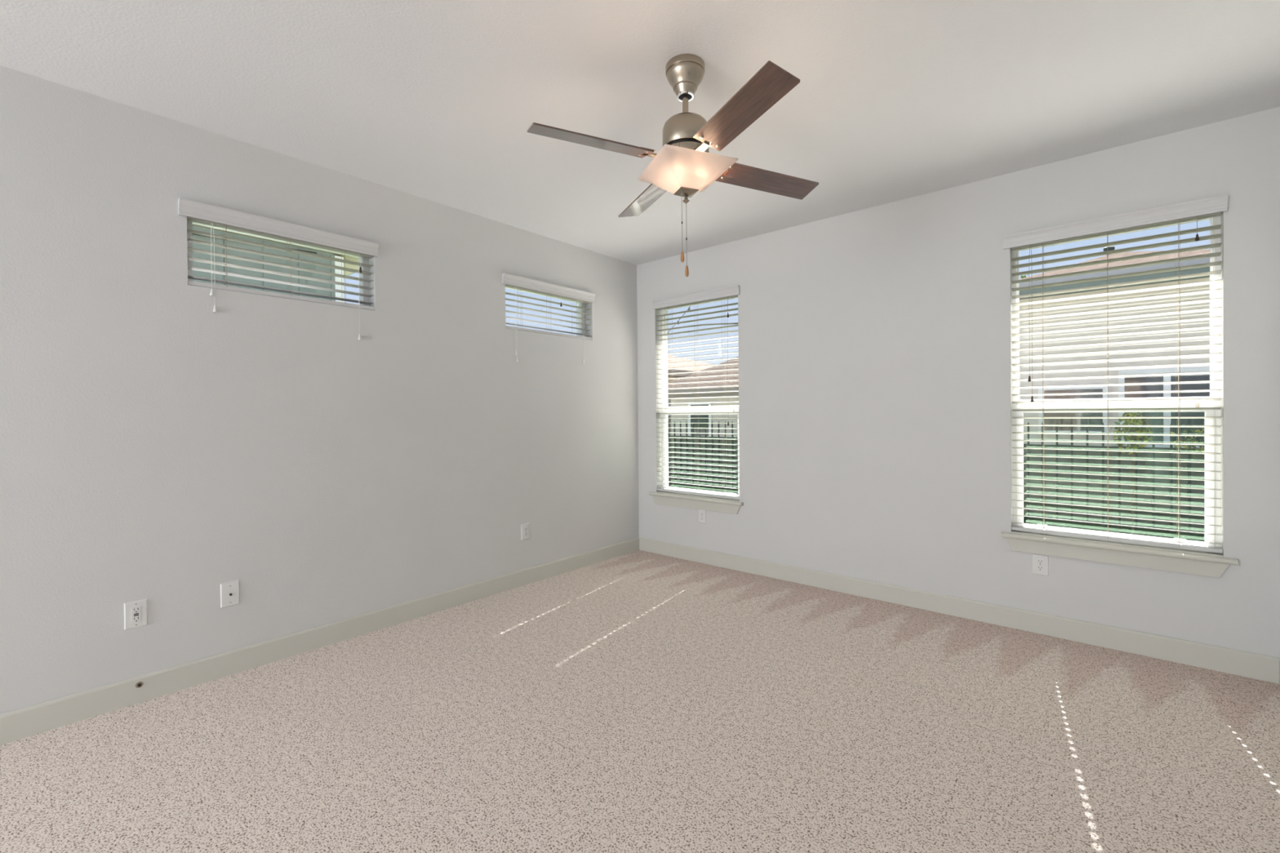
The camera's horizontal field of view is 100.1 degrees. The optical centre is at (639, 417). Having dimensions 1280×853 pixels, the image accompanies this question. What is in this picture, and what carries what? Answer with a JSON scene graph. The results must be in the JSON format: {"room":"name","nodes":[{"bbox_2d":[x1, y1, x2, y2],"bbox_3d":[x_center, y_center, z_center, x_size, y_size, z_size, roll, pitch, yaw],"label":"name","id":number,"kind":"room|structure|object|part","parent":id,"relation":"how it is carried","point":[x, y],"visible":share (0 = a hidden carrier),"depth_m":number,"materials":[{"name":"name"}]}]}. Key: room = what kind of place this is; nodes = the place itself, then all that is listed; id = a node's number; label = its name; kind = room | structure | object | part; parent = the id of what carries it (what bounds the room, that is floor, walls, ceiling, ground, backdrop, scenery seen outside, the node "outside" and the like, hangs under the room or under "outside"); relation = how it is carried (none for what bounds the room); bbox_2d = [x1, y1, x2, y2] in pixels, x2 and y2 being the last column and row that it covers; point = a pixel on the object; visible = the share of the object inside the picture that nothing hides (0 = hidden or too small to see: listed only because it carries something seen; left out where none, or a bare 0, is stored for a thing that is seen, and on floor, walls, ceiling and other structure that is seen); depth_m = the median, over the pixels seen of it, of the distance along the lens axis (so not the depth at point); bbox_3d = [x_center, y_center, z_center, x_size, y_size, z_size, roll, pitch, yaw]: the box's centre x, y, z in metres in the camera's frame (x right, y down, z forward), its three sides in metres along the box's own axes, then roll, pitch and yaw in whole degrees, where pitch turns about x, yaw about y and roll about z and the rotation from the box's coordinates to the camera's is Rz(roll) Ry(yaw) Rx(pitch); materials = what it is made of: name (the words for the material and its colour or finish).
{"room":"empty bedroom","nodes":[
{"label":"empty bedroom","id":0,"kind":"room"},
{"bbox_2d":[0,65,639,714],"bbox_3d":[-3.185,-0.044,1.579,0.160,2.740,9.560,0,1,41],"label":"wall","id":1,"kind":"structure","parent":0,"point":[165,449],"depth_m":2.78,"materials":[{"name":"paint"}]},
{"bbox_2d":[124,599,147,630],"bbox_3d":[-2.316,0.904,2.462,0.010,0.122,0.079,0,1,41],"label":"outlet","id":2,"kind":"object","parent":1,"relation":"attached to","point":[135,613],"visible":1,"depth_m":2.46,"materials":[{"name":"white plastic"}]},
{"bbox_2d":[131,606,141,622],"bbox_3d":[-2.315,0.904,2.461,0.003,0.067,0.033,0,1,41],"label":"receptacle","id":3,"kind":"object","parent":2,"relation":"attached to","point":[135,611],"depth_m":2.46,"materials":[{"name":"white plastic"}]},
{"bbox_2d":[135,681,142,688],"bbox_3d":[-2.299,1.228,2.461,0.010,0.027,0.027,0,1,41],"label":"door stop","id":4,"kind":"object","parent":1,"relation":"attached to","point":[140,684],"visible":1,"depth_m":2.46,"materials":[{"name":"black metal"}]},
{"bbox_2d":[220,580,239,608],"bbox_3d":[-2.086,0.899,2.728,0.016,0.122,0.079,0,1,41],"label":"cable jack","id":5,"kind":"object","parent":1,"relation":"attached to","point":[229,592],"visible":1,"depth_m":2.73,"materials":[{"name":"white plastic"}]},
{"bbox_2d":[186,220,368,306],"bbox_3d":[-2.003,-0.841,3.022,0.065,0.381,0.890,0,1,41],"label":"window","id":6,"kind":"structure","parent":1,"relation":"in","point":[364,260],"depth_m":3.08,"materials":[{"name":"white plastic"}]},
{"bbox_2d":[177,197,378,340],"bbox_3d":[-1.929,-0.759,2.946,0.094,0.596,0.934,0,1,41],"label":"window blind","id":7,"kind":"object","parent":6,"relation":"attached to","point":[195,211],"visible":0.93,"depth_m":2.89,"materials":[{"name":"white plastic"}]},
{"bbox_3d":[-2.139,-0.809,2.675,0.003,0.340,0.012,-1,0,-28],"label":"pull cord","id":8,"kind":"part","parent":7,"relation":"part of","materials":[{"name":"white fabric"}]},
{"bbox_3d":[-2.134,-0.769,2.681,0.012,0.420,0.003,0,0,19],"label":"pull cord","id":9,"kind":"part","parent":7,"relation":"part of","materials":[{"name":"white fabric"}]},
{"bbox_3d":[-2.125,-0.822,2.747,0.055,0.314,0.004,0,1,41],"label":"ladder cord","id":10,"kind":"part","parent":7,"relation":"part of","materials":[{"name":"white fabric"}]},
{"bbox_3d":[-1.936,-0.665,2.967,0.052,0.024,0.887,0,1,41],"label":"rail","id":11,"kind":"part","parent":7,"relation":"part of","materials":[{"name":"white plastic"}]},
{"bbox_3d":[-1.939,-0.825,2.964,0.055,0.314,0.004,0,1,41],"label":"ladder cord","id":12,"kind":"part","parent":7,"relation":"part of","materials":[{"name":"white fabric"}]},
{"bbox_3d":[-1.757,-0.828,3.177,0.055,0.314,0.004,0,1,41],"label":"ladder cord","id":13,"kind":"part","parent":7,"relation":"part of","materials":[{"name":"white fabric"}]},
{"bbox_3d":[-1.684,-0.742,3.208,0.011,0.491,0.002,0,1,41],"label":"pull cord","id":14,"kind":"part","parent":7,"relation":"part of","materials":[{"name":"white fabric"}]},
{"bbox_2d":[0,537,639,745],"bbox_3d":[-3.060,1.264,1.588,0.014,0.121,9.386,0,1,41],"label":"baseboard","id":15,"kind":"structure","parent":1,"relation":"attached to","point":[35,719],"depth_m":2.81,"materials":[{"name":"white paint"}]},
{"bbox_2d":[520,523,529,540],"bbox_3d":[-0.885,0.880,4.139,0.010,0.122,0.079,0,1,41],"label":"wall outlet","id":16,"kind":"object","parent":1,"relation":"attached to","point":[525,535],"visible":1,"depth_m":4.13,"materials":[{"name":"white plastic"}]},
{"bbox_2d":[505,286,585,337],"bbox_3d":[-0.802,-0.862,4.428,0.065,0.381,0.907,0,1,41],"label":"window","id":17,"kind":"structure","parent":1,"relation":"in","point":[578,304],"depth_m":4.73,"materials":[{"name":"white plastic"}]},
{"bbox_2d":[502,272,595,363],"bbox_3d":[-0.726,-0.754,4.353,0.094,0.648,0.944,0,1,41],"label":"window blind","id":18,"kind":"object","parent":17,"relation":"attached to","point":[511,281],"visible":0.94,"depth_m":4.31,"materials":[{"name":"white plastic"}]},
{"bbox_3d":[-0.940,-0.729,4.078,0.012,0.543,0.003,0,0,19],"label":"pull cord","id":19,"kind":"part","parent":18,"relation":"part of","materials":[{"name":"white fabric"}]},
{"bbox_3d":[-0.928,-0.843,4.147,0.055,0.314,0.004,0,1,41],"label":"ladder cord","id":20,"kind":"part","parent":18,"relation":"part of","materials":[{"name":"white fabric"}]},
{"bbox_3d":[-0.734,-0.686,4.374,0.052,0.024,0.904,0,1,41],"label":"rail","id":21,"kind":"part","parent":18,"relation":"part of","materials":[{"name":"white"}]},
{"bbox_2d":[0,550,1279,852],"bbox_3d":[-1.526,1.392,0.288,4.355,0.140,9.720,0,1,41],"label":"floor","id":22,"kind":"structure","parent":0,"point":[639,701],"depth_m":2.13,"materials":[{"name":"carpet"}]},
{"bbox_2d":[0,0,1279,265],"bbox_3d":[-1.550,-1.478,0.267,4.355,0.120,9.720,0,1,41],"label":"ceiling","id":23,"kind":"structure","parent":0,"point":[434,100],"depth_m":2.32,"materials":[{"name":"white paint"}]},
{"bbox_2d":[526,53,818,276],"bbox_3d":[0.189,-1.015,2.208,0.989,0.864,0.989,0,0,22],"label":"ceiling fan","id":24,"kind":"object","parent":23,"relation":"hanging from","point":[684,166],"visible":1,"depth_m":2.12,"materials":[{"name":"brown wood"}]},
{"bbox_3d":[-0.186,-1.058,2.051,0.472,0.048,0.119,-1,0,-23],"label":"blade","id":25,"kind":"part","parent":24,"relation":"part of","materials":[{"name":"brown wood"}]},
{"bbox_3d":[0.032,-1.054,2.583,0.119,0.032,0.472,-1,0,-23],"label":"blade","id":26,"kind":"part","parent":24,"relation":"part of","materials":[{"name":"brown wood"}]},
{"bbox_3d":[0.173,-0.805,2.204,0.008,0.237,0.008,0,1,41],"label":"pull chain","id":27,"kind":"part","parent":24,"relation":"part of","materials":[{"name":"silver metal"}]},
{"bbox_3d":[0.192,-0.757,2.210,0.003,0.256,0.003,0,1,41],"label":"pull chain","id":28,"kind":"part","parent":24,"relation":"part of","materials":[{"name":"silver metal"}]},
{"bbox_3d":[0.190,-0.979,2.209,0.311,0.108,0.311,-1,0,-19],"label":"lamp shade","id":29,"kind":"part","parent":24,"relation":"part of","materials":[{"name":"white glass"}]},
{"bbox_3d":[0.346,-1.048,1.833,0.119,0.039,0.472,-1,0,-23],"label":"blade","id":30,"kind":"part","parent":24,"relation":"part of","materials":[{"name":"brown wood"}]},
{"bbox_3d":[0.564,-1.043,2.365,0.472,0.048,0.119,-1,0,-23],"label":"blade","id":31,"kind":"part","parent":24,"relation":"part of","materials":[{"name":"brown wood"}]},
{"bbox_2d":[666,310,668,429],"bbox_3d":[1.628,-0.103,3.984,4.355,2.740,0.030,0,1,41],"label":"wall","id":32,"kind":"structure","parent":0,"point":[667,310],"depth_m":5.16,"materials":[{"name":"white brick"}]},
{"bbox_2d":[636,106,1279,657],"bbox_3d":[1.566,-0.102,3.912,4.355,2.740,0.160,0,1,41],"label":"wall","id":33,"kind":"structure","parent":0,"point":[875,344],"depth_m":3.46,"materials":[{"name":"paint"}]},
{"bbox_2d":[648,297,743,514],"bbox_3d":[0.513,-0.132,4.781,0.983,1.868,0.202,0,1,41],"label":"window","id":34,"kind":"structure","parent":33,"relation":"in","point":[720,504],"depth_m":4.85,"materials":[{"name":"white plastic"}]},
{"bbox_3d":[0.560,-0.184,4.820,0.883,1.766,0.080,0,1,41],"label":"frame","id":35,"kind":"part","parent":34,"relation":"part of","materials":[{"name":"white plastic"}]},
{"bbox_2d":[652,284,740,499],"bbox_3d":[0.496,-0.205,4.734,0.909,1.772,0.094,0,1,41],"label":"window blind","id":36,"kind":"object","parent":34,"relation":"attached to","point":[732,291],"visible":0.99,"depth_m":4.71,"materials":[{"name":"white plastic"}]},
{"bbox_3d":[0.287,-0.172,4.939,0.004,1.687,0.055,0,1,41],"label":"ladder cord","id":37,"kind":"part","parent":36,"relation":"part of","materials":[{"name":"white fabric"}]},
{"bbox_3d":[0.505,-0.172,4.753,0.004,1.687,0.055,0,1,41],"label":"ladder cord","id":38,"kind":"part","parent":36,"relation":"part of","materials":[{"name":"white fabric"}]},
{"bbox_3d":[0.511,0.672,4.761,0.880,0.019,0.052,0,1,41],"label":"rail","id":39,"kind":"part","parent":36,"relation":"part of","materials":[{"name":"white plastic"}]},
{"bbox_3d":[0.718,-0.173,4.571,0.004,1.687,0.055,0,1,41],"label":"ladder cord","id":40,"kind":"part","parent":36,"relation":"part of","materials":[{"name":"white fabric"}]},
{"bbox_3d":[0.740,-0.491,4.501,0.002,1.053,0.011,0,1,41],"label":"pull cord","id":41,"kind":"part","parent":36,"relation":"part of","materials":[{"name":"white fabric"}]},
{"bbox_3d":[0.469,0.712,4.727,0.983,0.026,0.044,0,1,41],"label":"sill","id":42,"kind":"part","parent":34,"relation":"part of","materials":[{"name":"white paint"}]},
{"bbox_3d":[0.558,-0.554,4.819,0.839,0.979,0.024,0,1,41],"label":"sash","id":43,"kind":"part","parent":34,"relation":"part of","materials":[{"name":"white plastic"}]},
{"bbox_3d":[0.546,0.308,4.803,0.840,0.767,0.032,0,1,41],"label":"sash","id":44,"kind":"part","parent":34,"relation":"part of","materials":[{"name":"white plastic"}]},
{"bbox_2d":[698,509,706,524],"bbox_3d":[0.544,0.862,4.688,0.079,0.122,0.010,0,1,41],"label":"wall outlet","id":45,"kind":"object","parent":33,"relation":"attached to","point":[702,513],"visible":1,"depth_m":4.68,"materials":[{"name":"white plastic"}]},
{"bbox_2d":[638,537,1279,684],"bbox_3d":[1.521,1.209,3.856,4.035,0.121,0.014,0,1,41],"label":"baseboard","id":46,"kind":"structure","parent":33,"relation":"attached to","point":[1228,660],"depth_m":3.23,"materials":[{"name":"white paint"}]},
{"bbox_2d":[1031,553,1048,576],"bbox_3d":[2.350,0.863,3.145,0.079,0.122,0.010,0,1,41],"label":"wall outlet","id":47,"kind":"object","parent":33,"relation":"attached to","point":[1040,562],"visible":1,"depth_m":3.14,"materials":[{"name":"white plastic"}]},
{"bbox_2d":[1036,565,1044,570],"bbox_3d":[2.348,0.882,3.143,0.034,0.029,0.003,0,1,41],"label":"receptacle","id":48,"kind":"object","parent":47,"relation":"attached to","point":[1038,567],"depth_m":3.14,"materials":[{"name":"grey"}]},
{"bbox_2d":[1036,559,1044,564],"bbox_3d":[2.348,0.843,3.143,0.034,0.029,0.003,0,1,41],"label":"receptacle","id":49,"kind":"object","parent":47,"relation":"attached to","point":[1038,561],"depth_m":3.14,"materials":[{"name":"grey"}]},
{"bbox_2d":[1000,216,1238,577],"bbox_3d":[2.606,-0.136,2.993,0.964,1.868,0.202,0,1,41],"label":"window","id":50,"kind":"structure","parent":33,"relation":"in","point":[1211,564],"depth_m":2.90,"materials":[{"name":"white plastic"}]},
{"bbox_3d":[2.644,-0.557,3.037,0.832,0.979,0.024,0,1,41],"label":"sash","id":51,"kind":"part","parent":50,"relation":"part of","materials":[{"name":"white plastic"}]},
{"bbox_3d":[2.632,0.304,3.021,0.833,0.767,0.032,0,1,41],"label":"sash","id":52,"kind":"part","parent":50,"relation":"part of","materials":[{"name":"white plastic"}]},
{"bbox_2d":[1003,194,1228,553],"bbox_3d":[2.568,-0.209,2.964,0.919,1.772,0.094,0,1,41],"label":"window blind","id":53,"kind":"object","parent":50,"relation":"attached to","point":[1213,206],"visible":1,"depth_m":2.93,"materials":[{"name":"white plastic"}]},
{"bbox_3d":[2.309,-0.572,3.159,0.003,0.896,0.012,0,0,19],"label":"pull cord","id":54,"kind":"part","parent":53,"relation":"part of","materials":[{"name":"white fabric"}]},
{"bbox_3d":[2.376,-0.176,3.155,0.004,1.687,0.055,0,1,41],"label":"ladder cord","id":55,"kind":"part","parent":53,"relation":"part of","materials":[{"name":"white fabric"}]},
{"bbox_3d":[2.594,-0.176,2.969,0.004,1.687,0.055,0,1,41],"label":"ladder cord","id":56,"kind":"part","parent":53,"relation":"part of","materials":[{"name":"white fabric"}]},
{"bbox_3d":[2.597,0.668,2.979,0.873,0.019,0.052,0,1,41],"label":"rail","id":57,"kind":"part","parent":53,"relation":"part of","materials":[{"name":"white plastic"}]},
{"bbox_3d":[2.806,-0.177,2.787,0.004,1.687,0.055,0,1,41],"label":"ladder cord","id":58,"kind":"part","parent":53,"relation":"part of","materials":[{"name":"white fabric"}]},
{"bbox_3d":[2.562,0.709,2.939,0.964,0.026,0.044,0,1,41],"label":"sill","id":59,"kind":"part","parent":50,"relation":"part of","materials":[{"name":"white paint"}]},
{"bbox_3d":[0.005,-0.050,-1.146,0.160,2.740,9.560,0,1,41],"label":"wall","id":60,"kind":"structure","parent":0,"visible":0},
{"bbox_2d":[1278,659,1279,684],"bbox_3d":[-0.003,1.259,-1.024,0.014,0.121,9.386,0,1,41],"label":"baseboard","id":61,"kind":"structure","parent":60,"relation":"attached to","point":[1279,660],"depth_m":2.54,"materials":[{"name":"white paint"}]},
{"label":"outside","id":62,"kind":"structure","parent":0,"visible":0},
{"bbox_2d":[668,482,1204,542],"bbox_3d":[4.864,1.387,10.876,90.000,0.100,105.000,0,1,41],"label":"ground","id":63,"kind":"structure","parent":62,"point":[1061,523],"depth_m":6.68,"materials":[{"name":"green plant"}]},
{"bbox_2d":[191,223,358,302],"bbox_3d":[-9.337,-1.284,3.140,6.460,5.600,13.050,0,1,41],"label":"house","id":64,"kind":"structure","parent":63,"relation":"on","point":[196,255],"depth_m":5.39,"materials":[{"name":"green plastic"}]},
{"bbox_2d":[191,233,316,253],"bbox_3d":[-4.340,-1.705,4.619,0.017,0.072,2.801,0,1,41],"label":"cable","id":65,"kind":"object","parent":64,"relation":"attached to","point":[192,233],"visible":0.14,"depth_m":5.51,"materials":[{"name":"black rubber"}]},
{"bbox_2d":[667,306,690,333],"bbox_3d":[0.533,-0.131,8.206,0.060,3.050,5.241,0,0,-1],"label":"string light","id":66,"kind":"object","parent":63,"relation":"on","point":[690,306],"visible":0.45,"depth_m":7.36,"materials":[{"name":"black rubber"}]},
{"bbox_2d":[667,355,713,435],"bbox_3d":[-0.484,-0.605,20.939,9.700,3.820,7.500,0,1,41],"label":"neighbor house","id":67,"kind":"structure","parent":63,"relation":"on","point":[679,360],"depth_m":16.27,"materials":[{"name":"beige paint"}]},
{"bbox_2d":[667,356,738,438],"bbox_3d":[5.139,-0.621,14.820,6.800,3.852,7.500,0,1,41],"label":"neighbor house","id":68,"kind":"structure","parent":63,"relation":"on","point":[715,430],"depth_m":13.52,"materials":[{"name":"paint"}]},
{"bbox_3d":[1.536,0.094,13.679,0.580,0.880,0.028,0,1,41],"label":"pane","id":69,"kind":"part","parent":68,"relation":"part of","materials":[{"name":"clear glass"}]},
{"bbox_2d":[668,421,1204,535],"bbox_3d":[4.257,0.708,8.175,21.609,1.310,0.240,0,1,41],"label":"fence","id":70,"kind":"object","parent":63,"relation":"on","point":[685,442],"visible":0.17,"depth_m":6.82,"materials":[{"name":"black metal"}]},
{"bbox_3d":[4.168,0.377,8.138,21.500,0.035,0.030,0,1,41],"label":"rail","id":71,"kind":"part","parent":70,"relation":"part of","materials":[{"name":"black metal"}]},
{"bbox_3d":[4.174,1.147,8.143,21.500,0.035,0.030,0,1,41],"label":"rail","id":72,"kind":"part","parent":70,"relation":"part of","materials":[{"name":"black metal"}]},
{"bbox_2d":[1018,245,1209,451],"bbox_3d":[9.537,-0.916,10.731,3.600,4.430,7.000,0,1,41],"label":"neighbor house","id":73,"kind":"structure","parent":63,"relation":"on","point":[1159,430],"depth_m":8.51,"materials":[{"name":"beige paint"}]},
{"bbox_3d":[7.160,-0.127,8.871,0.780,0.700,0.028,0,1,41],"label":"pane","id":74,"kind":"part","parent":73,"relation":"part of","materials":[{"name":"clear glass"}]},
{"bbox_2d":[1103,245,1115,255],"bbox_3d":[8.519,-2.900,9.729,0.160,0.430,0.156,0,1,41],"label":"roof vent","id":75,"kind":"object","parent":73,"relation":"attached to","point":[1111,247],"depth_m":9.67,"materials":[{"name":"grey metal"}]},
{"bbox_3d":[8.027,-0.133,8.130,1.020,1.110,0.028,0,1,41],"label":"pane","id":76,"kind":"part","parent":73,"relation":"part of","materials":[{"name":"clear glass"}]},
{"bbox_2d":[1110,412,1155,533],"bbox_3d":[5.788,0.627,6.298,0.391,1.476,0.398,0,1,41],"label":"tree","id":77,"kind":"object","parent":63,"relation":"on","point":[1134,446],"visible":0.82,"depth_m":6.27,"materials":[{"name":"green plant"}]},
{"bbox_2d":[1170,427,1204,458],"bbox_3d":[6.234,0.721,5.881,0.623,1.286,0.662,0,1,41],"label":"shrub","id":78,"kind":"object","parent":63,"relation":"on","point":[1202,439],"visible":0.3,"depth_m":5.97,"materials":[{"name":"green plant"}]}
]}

